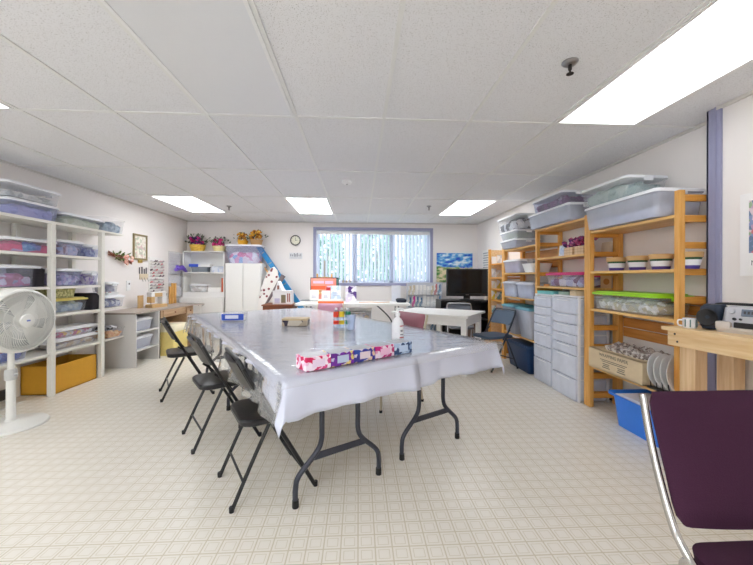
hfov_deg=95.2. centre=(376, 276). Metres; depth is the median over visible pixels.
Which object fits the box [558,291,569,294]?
case
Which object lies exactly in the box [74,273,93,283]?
fabric bundle
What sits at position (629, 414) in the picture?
tub
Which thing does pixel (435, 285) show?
magazine
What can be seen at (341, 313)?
paint bottle
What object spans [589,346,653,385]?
cardboard box
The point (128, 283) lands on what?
wall plate
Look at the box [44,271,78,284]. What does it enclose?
fabric bundle
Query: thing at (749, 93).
trim
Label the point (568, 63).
sprinkler
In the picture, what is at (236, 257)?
fabric bundle
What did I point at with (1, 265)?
storage bin
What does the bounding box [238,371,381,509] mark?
folding table
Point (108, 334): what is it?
fabric bundle
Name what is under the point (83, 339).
fabric bundle
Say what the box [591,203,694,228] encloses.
storage bin
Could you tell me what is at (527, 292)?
fabric bundle
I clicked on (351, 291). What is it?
display card
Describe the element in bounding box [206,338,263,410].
folding table
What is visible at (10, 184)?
storage bin
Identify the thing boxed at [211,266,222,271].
paper stack
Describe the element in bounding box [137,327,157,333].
shelf
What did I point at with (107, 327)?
fabric bundle
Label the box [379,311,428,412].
chair
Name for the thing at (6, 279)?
fabric bundle
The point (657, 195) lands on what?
lid
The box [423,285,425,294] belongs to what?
magazine
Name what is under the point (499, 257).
greeting card
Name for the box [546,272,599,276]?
storage bin
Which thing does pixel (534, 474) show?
floor
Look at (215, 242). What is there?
flower basket
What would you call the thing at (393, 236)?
vertical blind
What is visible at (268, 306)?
side table
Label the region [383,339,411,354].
tissue box
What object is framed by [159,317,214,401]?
folding chair
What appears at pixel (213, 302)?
tall cabinet
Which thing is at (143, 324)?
fabric bundle
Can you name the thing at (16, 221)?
shelf unit
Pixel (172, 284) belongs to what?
ruler
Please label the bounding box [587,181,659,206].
fabric bundle
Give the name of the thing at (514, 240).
storage bin
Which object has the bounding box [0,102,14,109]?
recessed light
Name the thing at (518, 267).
fabric bundle
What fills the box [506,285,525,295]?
fabric bundle
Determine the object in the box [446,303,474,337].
folding chair
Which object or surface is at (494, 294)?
greeting card
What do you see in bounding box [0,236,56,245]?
storage bin
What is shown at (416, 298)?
magazine
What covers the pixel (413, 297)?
magazine
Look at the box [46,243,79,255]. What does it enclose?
fabric bundle
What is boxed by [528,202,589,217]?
storage bin
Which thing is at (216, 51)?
ceiling panel
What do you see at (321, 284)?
poster
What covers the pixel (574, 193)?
storage bin
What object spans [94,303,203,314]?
countertop
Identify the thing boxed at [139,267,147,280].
wall hook rack
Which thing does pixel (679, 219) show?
shelf unit
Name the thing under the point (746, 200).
framed poster
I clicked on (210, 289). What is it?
paper stack
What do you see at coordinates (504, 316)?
folding chair
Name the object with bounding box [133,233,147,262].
framed picture
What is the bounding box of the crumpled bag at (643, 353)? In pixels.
[605,341,669,359]
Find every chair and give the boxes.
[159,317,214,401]
[182,332,261,454]
[217,347,317,513]
[317,303,343,311]
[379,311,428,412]
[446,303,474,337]
[473,307,518,372]
[639,390,752,564]
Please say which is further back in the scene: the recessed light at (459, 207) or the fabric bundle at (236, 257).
the fabric bundle at (236, 257)
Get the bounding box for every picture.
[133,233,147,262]
[749,200,752,252]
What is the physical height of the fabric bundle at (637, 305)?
0.110 m
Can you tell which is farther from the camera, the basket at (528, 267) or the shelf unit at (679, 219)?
the basket at (528, 267)
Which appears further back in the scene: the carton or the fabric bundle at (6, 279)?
the carton
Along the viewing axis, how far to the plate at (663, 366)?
2.40 m
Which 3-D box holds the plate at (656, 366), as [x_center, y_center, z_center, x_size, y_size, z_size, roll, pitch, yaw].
[2.062,0.677,2.467,0.254,0.252,0.052,0,0,-20]
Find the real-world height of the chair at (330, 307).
0.766 m
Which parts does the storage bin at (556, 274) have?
lid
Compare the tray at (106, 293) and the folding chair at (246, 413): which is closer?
the folding chair at (246, 413)
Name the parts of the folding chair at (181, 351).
backrest, leg, leg, seat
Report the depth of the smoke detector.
3.95 m
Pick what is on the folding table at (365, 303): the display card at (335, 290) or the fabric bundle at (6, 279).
the display card at (335, 290)
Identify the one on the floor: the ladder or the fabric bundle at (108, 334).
the ladder
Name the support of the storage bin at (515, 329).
on the shelf unit at (553, 252)
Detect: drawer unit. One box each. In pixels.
[344,308,371,318]
[552,294,609,402]
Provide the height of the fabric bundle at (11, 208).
0.128 m
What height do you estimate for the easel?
0.760 m
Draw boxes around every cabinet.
[179,251,229,339]
[225,263,266,312]
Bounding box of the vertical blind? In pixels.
[317,231,428,281]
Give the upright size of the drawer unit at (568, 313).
1.020 m
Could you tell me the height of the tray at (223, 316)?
0.085 m
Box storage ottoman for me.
[160,322,188,355]
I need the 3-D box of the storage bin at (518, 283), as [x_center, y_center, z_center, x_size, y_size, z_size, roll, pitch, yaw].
[2.034,0.172,4.426,0.320,0.205,0.446,0,0,-3]
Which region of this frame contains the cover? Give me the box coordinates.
[186,308,501,412]
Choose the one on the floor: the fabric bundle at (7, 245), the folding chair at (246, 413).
the folding chair at (246, 413)
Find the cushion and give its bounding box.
[396,298,406,302]
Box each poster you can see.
[310,277,338,298]
[740,193,752,275]
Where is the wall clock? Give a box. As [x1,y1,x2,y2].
[290,235,300,245]
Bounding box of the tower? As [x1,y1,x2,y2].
[534,293,553,386]
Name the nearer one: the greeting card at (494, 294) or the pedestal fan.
the pedestal fan
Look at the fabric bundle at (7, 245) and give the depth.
3.20 m
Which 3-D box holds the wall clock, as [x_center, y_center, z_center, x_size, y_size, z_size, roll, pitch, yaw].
[-1.643,-0.744,6.967,0.212,0.212,0.032,0,0,-3]
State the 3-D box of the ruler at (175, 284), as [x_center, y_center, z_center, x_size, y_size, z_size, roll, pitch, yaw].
[-3.602,0.288,6.153,0.024,0.360,0.044,0,0,-3]
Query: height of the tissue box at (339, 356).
0.067 m
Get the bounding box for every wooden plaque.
[600,276,611,287]
[601,242,612,251]
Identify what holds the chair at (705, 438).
on the floor
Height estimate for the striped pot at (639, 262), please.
0.114 m
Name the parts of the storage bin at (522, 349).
lid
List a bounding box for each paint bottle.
[333,308,338,323]
[339,308,343,323]
[345,308,350,323]
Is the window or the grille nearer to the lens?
the grille
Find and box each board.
[257,267,278,309]
[392,285,400,300]
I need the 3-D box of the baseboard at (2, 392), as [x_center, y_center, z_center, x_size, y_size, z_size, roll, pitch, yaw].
[-3.548,1.140,2.251,0.012,0.100,9.260,0,0,-3]
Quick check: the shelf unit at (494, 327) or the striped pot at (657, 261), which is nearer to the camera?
the striped pot at (657, 261)
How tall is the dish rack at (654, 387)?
0.071 m
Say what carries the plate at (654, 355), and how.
in the dish rack at (654, 387)
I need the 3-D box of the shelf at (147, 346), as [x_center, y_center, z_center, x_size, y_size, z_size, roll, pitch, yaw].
[-3.413,0.979,4.743,0.498,0.018,0.495,0,0,-3]
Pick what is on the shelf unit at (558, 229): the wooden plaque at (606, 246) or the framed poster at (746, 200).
the wooden plaque at (606, 246)
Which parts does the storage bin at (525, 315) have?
lid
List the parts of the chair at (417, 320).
backrest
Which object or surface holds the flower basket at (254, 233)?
on the storage bin at (227, 245)
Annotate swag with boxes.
[108,250,133,265]
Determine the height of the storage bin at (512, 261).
0.185 m
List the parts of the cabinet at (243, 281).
door, door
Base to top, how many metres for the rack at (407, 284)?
1.090 m
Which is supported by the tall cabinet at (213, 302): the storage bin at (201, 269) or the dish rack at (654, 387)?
the storage bin at (201, 269)
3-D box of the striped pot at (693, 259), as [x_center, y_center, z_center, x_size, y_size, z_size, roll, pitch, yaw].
[2.123,-0.112,2.336,0.153,0.114,0.153,0,0,-3]
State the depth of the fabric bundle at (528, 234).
4.60 m
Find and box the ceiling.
[0,0,752,223]
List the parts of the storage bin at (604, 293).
lid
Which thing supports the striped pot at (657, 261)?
on the shelf unit at (679, 219)
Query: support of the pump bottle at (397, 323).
on the cover
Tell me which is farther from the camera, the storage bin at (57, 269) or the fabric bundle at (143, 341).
the fabric bundle at (143, 341)
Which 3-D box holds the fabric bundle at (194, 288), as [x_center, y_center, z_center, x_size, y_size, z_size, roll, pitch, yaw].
[-3.446,0.225,6.722,0.306,0.114,0.186,0,0,-3]
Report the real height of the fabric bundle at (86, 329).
0.064 m
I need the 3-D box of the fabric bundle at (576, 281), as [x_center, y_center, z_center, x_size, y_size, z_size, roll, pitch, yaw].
[2.110,0.041,3.643,0.244,0.112,0.596,0,0,-3]
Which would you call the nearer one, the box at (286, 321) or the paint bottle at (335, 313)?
the paint bottle at (335, 313)
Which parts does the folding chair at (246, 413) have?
leg, backrest, leg, seat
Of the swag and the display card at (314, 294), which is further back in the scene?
the display card at (314, 294)
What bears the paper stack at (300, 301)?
on the folding table at (365, 303)
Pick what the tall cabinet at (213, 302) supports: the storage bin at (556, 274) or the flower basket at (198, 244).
the flower basket at (198, 244)
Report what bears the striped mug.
on the wooden table at (732, 350)
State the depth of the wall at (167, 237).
4.79 m
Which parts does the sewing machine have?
arm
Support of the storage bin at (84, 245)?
on the shelf unit at (16, 221)
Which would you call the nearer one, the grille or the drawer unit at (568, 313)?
the grille
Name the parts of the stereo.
knob, handle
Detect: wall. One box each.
[0,162,186,390]
[187,222,477,322]
[477,95,752,389]
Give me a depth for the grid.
2.40 m
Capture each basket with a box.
[35,288,75,297]
[185,233,211,250]
[210,236,230,250]
[233,232,249,243]
[246,229,267,244]
[522,263,551,271]
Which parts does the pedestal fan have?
blade, blade, blade, blade, blade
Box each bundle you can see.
[0,189,54,205]
[0,203,51,220]
[0,240,46,252]
[0,273,29,286]
[0,352,21,362]
[38,336,92,348]
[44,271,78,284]
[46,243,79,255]
[51,216,99,228]
[56,300,82,311]
[56,327,92,337]
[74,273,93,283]
[77,247,94,256]
[89,330,121,337]
[91,325,116,330]
[95,284,114,291]
[96,222,119,232]
[105,298,119,306]
[137,320,147,329]
[137,338,147,347]
[174,265,187,271]
[191,286,207,291]
[229,252,260,262]
[500,218,536,232]
[504,232,534,239]
[504,242,534,248]
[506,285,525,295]
[507,263,525,271]
[520,286,534,297]
[533,209,597,228]
[537,195,587,211]
[551,276,599,286]
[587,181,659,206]
[599,297,673,314]
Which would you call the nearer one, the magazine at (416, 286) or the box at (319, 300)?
the box at (319, 300)
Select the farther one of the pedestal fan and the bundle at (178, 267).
the bundle at (178, 267)
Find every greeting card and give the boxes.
[491,268,496,276]
[491,290,496,298]
[492,257,496,263]
[492,281,496,287]
[497,255,501,262]
[497,270,501,276]
[497,279,501,287]
[497,292,501,298]
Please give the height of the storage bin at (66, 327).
0.105 m
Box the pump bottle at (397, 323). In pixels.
[392,308,403,339]
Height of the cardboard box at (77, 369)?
0.285 m
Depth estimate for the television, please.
6.45 m
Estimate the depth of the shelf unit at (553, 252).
4.90 m
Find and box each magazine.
[412,285,414,294]
[412,296,414,306]
[415,285,418,294]
[415,297,418,306]
[419,285,421,294]
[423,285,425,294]
[423,295,425,306]
[426,297,429,306]
[430,286,433,294]
[430,297,433,306]
[434,284,436,294]
[438,284,440,294]
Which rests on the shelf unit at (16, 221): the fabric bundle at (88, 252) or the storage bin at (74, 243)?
the storage bin at (74, 243)
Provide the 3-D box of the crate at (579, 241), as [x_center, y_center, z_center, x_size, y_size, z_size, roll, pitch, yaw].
[2.077,-0.325,3.423,0.190,0.200,0.201,0,0,-3]
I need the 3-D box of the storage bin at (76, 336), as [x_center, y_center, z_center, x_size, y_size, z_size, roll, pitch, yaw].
[-3.431,0.702,3.810,0.284,0.112,0.598,0,0,-3]
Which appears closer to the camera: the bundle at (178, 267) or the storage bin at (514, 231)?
the storage bin at (514, 231)
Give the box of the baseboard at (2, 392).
[0,389,5,400]
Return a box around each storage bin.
[0,178,60,197]
[0,196,58,211]
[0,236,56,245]
[0,264,40,268]
[40,239,83,246]
[40,331,97,344]
[43,268,82,272]
[51,211,104,222]
[56,296,87,301]
[56,323,97,331]
[62,271,97,274]
[76,244,97,249]
[93,282,118,285]
[105,295,124,297]
[137,316,152,321]
[137,333,152,338]
[189,284,210,286]
[191,267,209,271]
[225,244,264,247]
[497,213,535,223]
[500,229,534,234]
[500,238,540,243]
[501,303,533,333]
[502,281,532,284]
[503,259,534,263]
[506,338,533,373]
[515,307,534,339]
[516,282,551,285]
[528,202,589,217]
[532,190,587,204]
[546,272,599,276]
[581,174,667,194]
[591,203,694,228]
[592,291,694,301]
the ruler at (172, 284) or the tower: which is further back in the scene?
the ruler at (172, 284)
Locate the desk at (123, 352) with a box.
[94,303,203,368]
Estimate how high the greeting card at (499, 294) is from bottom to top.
0.120 m
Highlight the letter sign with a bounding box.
[289,253,301,258]
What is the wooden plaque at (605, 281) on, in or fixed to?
on the shelf unit at (558, 229)
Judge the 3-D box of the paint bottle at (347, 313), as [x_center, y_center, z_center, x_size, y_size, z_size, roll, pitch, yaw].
[-0.256,0.362,3.092,0.049,0.175,0.048,0,0,-3]
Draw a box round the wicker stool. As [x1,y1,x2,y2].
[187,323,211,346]
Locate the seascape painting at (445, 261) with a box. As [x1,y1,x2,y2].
[437,253,472,281]
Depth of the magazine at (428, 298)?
6.88 m
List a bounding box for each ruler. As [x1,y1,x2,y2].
[169,287,170,303]
[171,283,173,303]
[174,283,176,302]
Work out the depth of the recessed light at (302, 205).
5.32 m
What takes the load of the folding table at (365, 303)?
on the floor
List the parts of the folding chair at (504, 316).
seat, backrest, leg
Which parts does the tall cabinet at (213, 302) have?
door, shelf, shelf, door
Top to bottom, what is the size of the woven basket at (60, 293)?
0.100 m
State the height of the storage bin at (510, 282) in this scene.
0.215 m
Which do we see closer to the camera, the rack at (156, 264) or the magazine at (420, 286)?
the rack at (156, 264)
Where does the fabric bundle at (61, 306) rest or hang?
in the storage bin at (74, 297)
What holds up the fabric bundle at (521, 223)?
in the storage bin at (515, 216)
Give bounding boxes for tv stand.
[436,299,487,340]
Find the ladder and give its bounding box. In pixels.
[256,247,303,307]
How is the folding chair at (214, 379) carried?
on the floor
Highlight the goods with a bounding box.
[351,313,368,317]
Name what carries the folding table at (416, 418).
on the floor
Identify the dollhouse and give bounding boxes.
[273,281,293,303]
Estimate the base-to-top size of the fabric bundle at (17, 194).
0.072 m
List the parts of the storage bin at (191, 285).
lid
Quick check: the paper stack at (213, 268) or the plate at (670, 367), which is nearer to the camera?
the plate at (670, 367)
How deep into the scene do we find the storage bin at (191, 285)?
6.63 m
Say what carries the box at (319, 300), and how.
on the folding table at (365, 303)
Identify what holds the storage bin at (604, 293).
on the shelf unit at (679, 219)
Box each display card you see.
[310,290,318,299]
[322,291,329,298]
[331,286,340,298]
[345,286,356,302]
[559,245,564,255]
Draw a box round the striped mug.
[677,318,697,328]
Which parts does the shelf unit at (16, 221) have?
post, post, post, post, shelf, shelf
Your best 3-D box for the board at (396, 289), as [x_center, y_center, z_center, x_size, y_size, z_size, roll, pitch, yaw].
[0.371,0.310,6.528,0.170,0.300,0.012,0,0,-3]
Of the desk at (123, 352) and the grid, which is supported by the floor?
the desk at (123, 352)
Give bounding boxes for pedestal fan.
[0,288,55,436]
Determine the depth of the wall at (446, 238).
7.00 m
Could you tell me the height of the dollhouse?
0.404 m
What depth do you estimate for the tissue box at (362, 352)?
1.84 m
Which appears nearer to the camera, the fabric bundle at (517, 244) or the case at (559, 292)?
the case at (559, 292)
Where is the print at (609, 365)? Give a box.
[600,358,626,374]
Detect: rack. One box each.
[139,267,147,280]
[149,257,164,297]
[406,283,441,329]
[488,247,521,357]
[647,381,669,390]
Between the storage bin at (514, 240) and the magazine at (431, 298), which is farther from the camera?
the magazine at (431, 298)
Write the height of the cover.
0.242 m
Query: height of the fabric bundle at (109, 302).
0.108 m
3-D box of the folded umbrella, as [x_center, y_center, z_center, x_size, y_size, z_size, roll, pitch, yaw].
[-1.865,0.228,6.342,0.375,0.561,0.098,0,0,-3]
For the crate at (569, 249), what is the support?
on the shelf unit at (558, 229)
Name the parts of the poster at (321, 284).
frame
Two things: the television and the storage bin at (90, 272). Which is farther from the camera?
the television
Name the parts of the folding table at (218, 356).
leg frame, leg frame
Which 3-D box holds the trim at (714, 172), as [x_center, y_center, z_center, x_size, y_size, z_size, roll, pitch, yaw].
[2.282,0.051,2.261,0.159,2.312,0.091,0,0,-3]
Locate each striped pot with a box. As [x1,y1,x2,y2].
[606,257,626,270]
[626,255,648,269]
[648,254,673,269]
[684,251,703,268]
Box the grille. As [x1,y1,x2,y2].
[0,291,53,349]
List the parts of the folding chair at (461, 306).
backrest, seat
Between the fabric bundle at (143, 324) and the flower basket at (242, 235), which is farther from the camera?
the flower basket at (242, 235)
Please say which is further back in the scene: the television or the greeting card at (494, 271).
the television
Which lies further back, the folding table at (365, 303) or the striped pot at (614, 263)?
the folding table at (365, 303)
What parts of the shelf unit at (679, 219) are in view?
frame, frame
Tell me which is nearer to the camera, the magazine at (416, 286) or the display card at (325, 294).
the display card at (325, 294)
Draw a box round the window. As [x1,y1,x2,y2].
[313,227,432,285]
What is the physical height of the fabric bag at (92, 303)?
0.190 m
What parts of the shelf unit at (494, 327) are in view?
panel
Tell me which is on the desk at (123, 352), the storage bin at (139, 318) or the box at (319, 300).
the storage bin at (139, 318)
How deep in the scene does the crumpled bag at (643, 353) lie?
2.80 m
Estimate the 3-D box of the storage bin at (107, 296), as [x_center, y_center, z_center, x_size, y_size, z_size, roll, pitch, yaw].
[-3.427,0.303,4.309,0.340,0.150,0.376,0,0,-3]
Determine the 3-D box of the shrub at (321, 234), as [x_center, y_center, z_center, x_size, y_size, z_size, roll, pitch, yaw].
[-1.422,0.184,9.839,1.536,3.024,1.568,0,0,-3]
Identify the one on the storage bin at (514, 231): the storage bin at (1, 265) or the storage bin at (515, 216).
the storage bin at (515, 216)
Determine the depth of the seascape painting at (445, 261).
7.12 m
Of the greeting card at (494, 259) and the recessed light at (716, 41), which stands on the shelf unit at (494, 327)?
the greeting card at (494, 259)
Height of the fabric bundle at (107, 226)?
0.134 m
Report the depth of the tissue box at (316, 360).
1.67 m
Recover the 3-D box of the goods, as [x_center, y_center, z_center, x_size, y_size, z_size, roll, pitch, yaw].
[-0.347,0.721,6.371,0.427,0.101,0.250,0,0,-3]
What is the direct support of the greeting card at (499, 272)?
on the shelf unit at (494, 327)
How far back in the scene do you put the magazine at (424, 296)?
6.87 m
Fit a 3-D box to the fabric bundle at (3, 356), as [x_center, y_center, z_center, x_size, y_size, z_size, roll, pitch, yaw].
[-3.384,0.701,2.900,0.212,0.098,0.641,0,0,-3]
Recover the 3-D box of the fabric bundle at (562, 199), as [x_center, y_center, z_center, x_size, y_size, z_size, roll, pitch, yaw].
[2.054,-0.812,3.821,0.301,0.112,0.558,0,0,-3]
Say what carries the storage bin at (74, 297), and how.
on the shelf unit at (16, 221)
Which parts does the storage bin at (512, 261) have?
lid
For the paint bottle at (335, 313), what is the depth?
3.06 m
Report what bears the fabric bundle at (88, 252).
in the storage bin at (84, 245)
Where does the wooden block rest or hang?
on the desk at (123, 352)
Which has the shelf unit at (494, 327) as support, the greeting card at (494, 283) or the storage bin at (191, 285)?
the greeting card at (494, 283)
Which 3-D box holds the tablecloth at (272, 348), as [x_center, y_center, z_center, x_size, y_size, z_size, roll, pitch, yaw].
[-1.014,0.570,3.016,0.818,0.230,3.263,0,0,-35]
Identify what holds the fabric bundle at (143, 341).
in the storage bin at (140, 335)
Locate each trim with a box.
[0,90,752,224]
[706,107,722,390]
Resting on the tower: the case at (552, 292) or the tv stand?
the case at (552, 292)
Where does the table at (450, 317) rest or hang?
on the floor
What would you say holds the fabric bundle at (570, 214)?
in the storage bin at (561, 208)
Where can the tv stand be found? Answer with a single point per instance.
(477, 304)
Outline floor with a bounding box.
[0,340,752,564]
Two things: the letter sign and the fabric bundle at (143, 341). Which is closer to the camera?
the fabric bundle at (143, 341)
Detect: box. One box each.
[20,354,96,394]
[198,264,212,266]
[281,317,309,325]
[296,351,330,371]
[318,299,343,302]
[322,347,353,366]
[344,344,374,362]
[364,342,393,358]
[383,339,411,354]
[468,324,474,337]
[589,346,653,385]
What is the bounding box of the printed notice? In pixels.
[482,250,487,268]
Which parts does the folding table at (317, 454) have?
leg frame, leg frame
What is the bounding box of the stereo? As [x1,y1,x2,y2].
[696,302,752,335]
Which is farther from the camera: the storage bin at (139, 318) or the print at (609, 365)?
the storage bin at (139, 318)
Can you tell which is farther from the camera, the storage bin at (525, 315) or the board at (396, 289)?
the board at (396, 289)
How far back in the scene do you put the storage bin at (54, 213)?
3.79 m
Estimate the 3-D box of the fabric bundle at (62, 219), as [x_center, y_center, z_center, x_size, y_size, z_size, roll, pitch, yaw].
[-3.432,-0.615,3.900,0.212,0.101,0.540,0,0,-3]
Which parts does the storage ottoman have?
cushion lid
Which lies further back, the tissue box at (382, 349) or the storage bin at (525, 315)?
the storage bin at (525, 315)
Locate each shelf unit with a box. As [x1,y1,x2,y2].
[0,212,125,396]
[503,238,557,358]
[535,215,615,404]
[587,190,705,406]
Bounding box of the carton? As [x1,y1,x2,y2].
[570,290,583,295]
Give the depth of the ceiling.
2.20 m
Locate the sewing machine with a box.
[145,291,167,307]
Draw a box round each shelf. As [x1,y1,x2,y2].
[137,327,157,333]
[137,344,157,351]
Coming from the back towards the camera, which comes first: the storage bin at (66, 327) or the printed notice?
the printed notice
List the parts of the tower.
drawer, drawer, drawer, drawer, drawer, drawer, drawer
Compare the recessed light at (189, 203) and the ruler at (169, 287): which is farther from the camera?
the ruler at (169, 287)
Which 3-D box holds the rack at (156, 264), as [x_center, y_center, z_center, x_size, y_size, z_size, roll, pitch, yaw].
[-3.709,0.009,5.817,0.049,0.680,0.400,0,0,-3]
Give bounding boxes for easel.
[316,261,332,277]
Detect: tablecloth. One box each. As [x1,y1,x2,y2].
[187,311,420,437]
[254,308,503,386]
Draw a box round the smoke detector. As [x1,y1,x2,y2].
[342,180,351,184]
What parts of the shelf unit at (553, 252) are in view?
frame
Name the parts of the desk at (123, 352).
panel, panel, drawer, drawer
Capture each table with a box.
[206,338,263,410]
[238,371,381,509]
[261,302,297,309]
[295,301,409,322]
[391,307,484,376]
[399,378,459,460]
[661,326,752,390]
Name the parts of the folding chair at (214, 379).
leg, backrest, leg, hinge arm, seat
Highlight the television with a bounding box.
[446,269,487,299]
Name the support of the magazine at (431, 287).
in the rack at (407, 284)
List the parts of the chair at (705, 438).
frame, seat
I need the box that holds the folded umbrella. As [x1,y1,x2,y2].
[265,274,285,303]
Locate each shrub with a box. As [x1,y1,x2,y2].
[320,234,347,279]
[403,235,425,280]
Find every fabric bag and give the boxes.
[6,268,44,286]
[73,293,98,309]
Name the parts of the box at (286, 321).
lid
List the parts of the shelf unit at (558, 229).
frame, frame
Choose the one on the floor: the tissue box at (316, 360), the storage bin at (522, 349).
the storage bin at (522, 349)
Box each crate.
[562,237,574,255]
[573,236,597,253]
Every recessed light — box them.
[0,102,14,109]
[151,196,226,212]
[285,198,332,213]
[439,200,495,215]
[555,0,752,125]
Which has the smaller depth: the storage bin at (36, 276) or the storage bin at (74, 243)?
the storage bin at (36, 276)
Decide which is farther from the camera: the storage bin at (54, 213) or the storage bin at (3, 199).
the storage bin at (54, 213)
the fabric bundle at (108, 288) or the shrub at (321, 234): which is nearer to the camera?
the fabric bundle at (108, 288)
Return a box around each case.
[537,290,560,294]
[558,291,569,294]
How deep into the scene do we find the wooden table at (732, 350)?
2.02 m
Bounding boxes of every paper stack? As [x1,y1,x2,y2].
[208,287,220,291]
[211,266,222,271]
[300,301,317,302]
[616,393,650,408]
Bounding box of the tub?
[608,389,658,447]
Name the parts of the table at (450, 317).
leg, leg, leg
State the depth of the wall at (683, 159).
2.67 m
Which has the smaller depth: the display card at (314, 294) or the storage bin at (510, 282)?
the storage bin at (510, 282)
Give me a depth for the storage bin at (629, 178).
2.79 m
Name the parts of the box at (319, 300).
lid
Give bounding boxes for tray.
[90,292,118,295]
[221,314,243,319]
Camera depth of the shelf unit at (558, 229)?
3.56 m
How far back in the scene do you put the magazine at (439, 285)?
6.89 m
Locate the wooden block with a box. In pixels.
[137,295,143,307]
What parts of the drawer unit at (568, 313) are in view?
drawer, drawer, drawer, drawer, drawer, drawer, drawer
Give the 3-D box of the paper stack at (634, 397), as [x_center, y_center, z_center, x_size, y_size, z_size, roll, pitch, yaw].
[2.110,0.954,2.617,0.280,0.012,0.420,0,0,-3]
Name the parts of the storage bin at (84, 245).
lid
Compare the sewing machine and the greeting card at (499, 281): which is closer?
the sewing machine
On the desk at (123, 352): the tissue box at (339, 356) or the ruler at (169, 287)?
the ruler at (169, 287)
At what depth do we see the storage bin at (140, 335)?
4.81 m
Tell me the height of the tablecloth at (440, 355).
0.227 m
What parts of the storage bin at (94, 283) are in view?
lid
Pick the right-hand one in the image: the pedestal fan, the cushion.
the cushion
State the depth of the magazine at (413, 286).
6.85 m
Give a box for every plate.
[126,281,130,290]
[647,352,661,387]
[653,354,667,389]
[660,355,673,390]
[666,358,674,390]
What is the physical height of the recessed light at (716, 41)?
0.012 m
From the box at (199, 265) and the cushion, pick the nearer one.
the cushion
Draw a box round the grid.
[0,0,752,223]
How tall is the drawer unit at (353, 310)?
0.610 m
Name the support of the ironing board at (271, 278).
on the floor
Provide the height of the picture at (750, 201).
0.310 m
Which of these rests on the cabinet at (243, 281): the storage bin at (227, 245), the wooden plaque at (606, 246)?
the storage bin at (227, 245)
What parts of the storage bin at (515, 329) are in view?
lid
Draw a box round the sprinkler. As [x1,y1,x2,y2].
[561,57,578,75]
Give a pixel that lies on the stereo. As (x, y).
(737, 319)

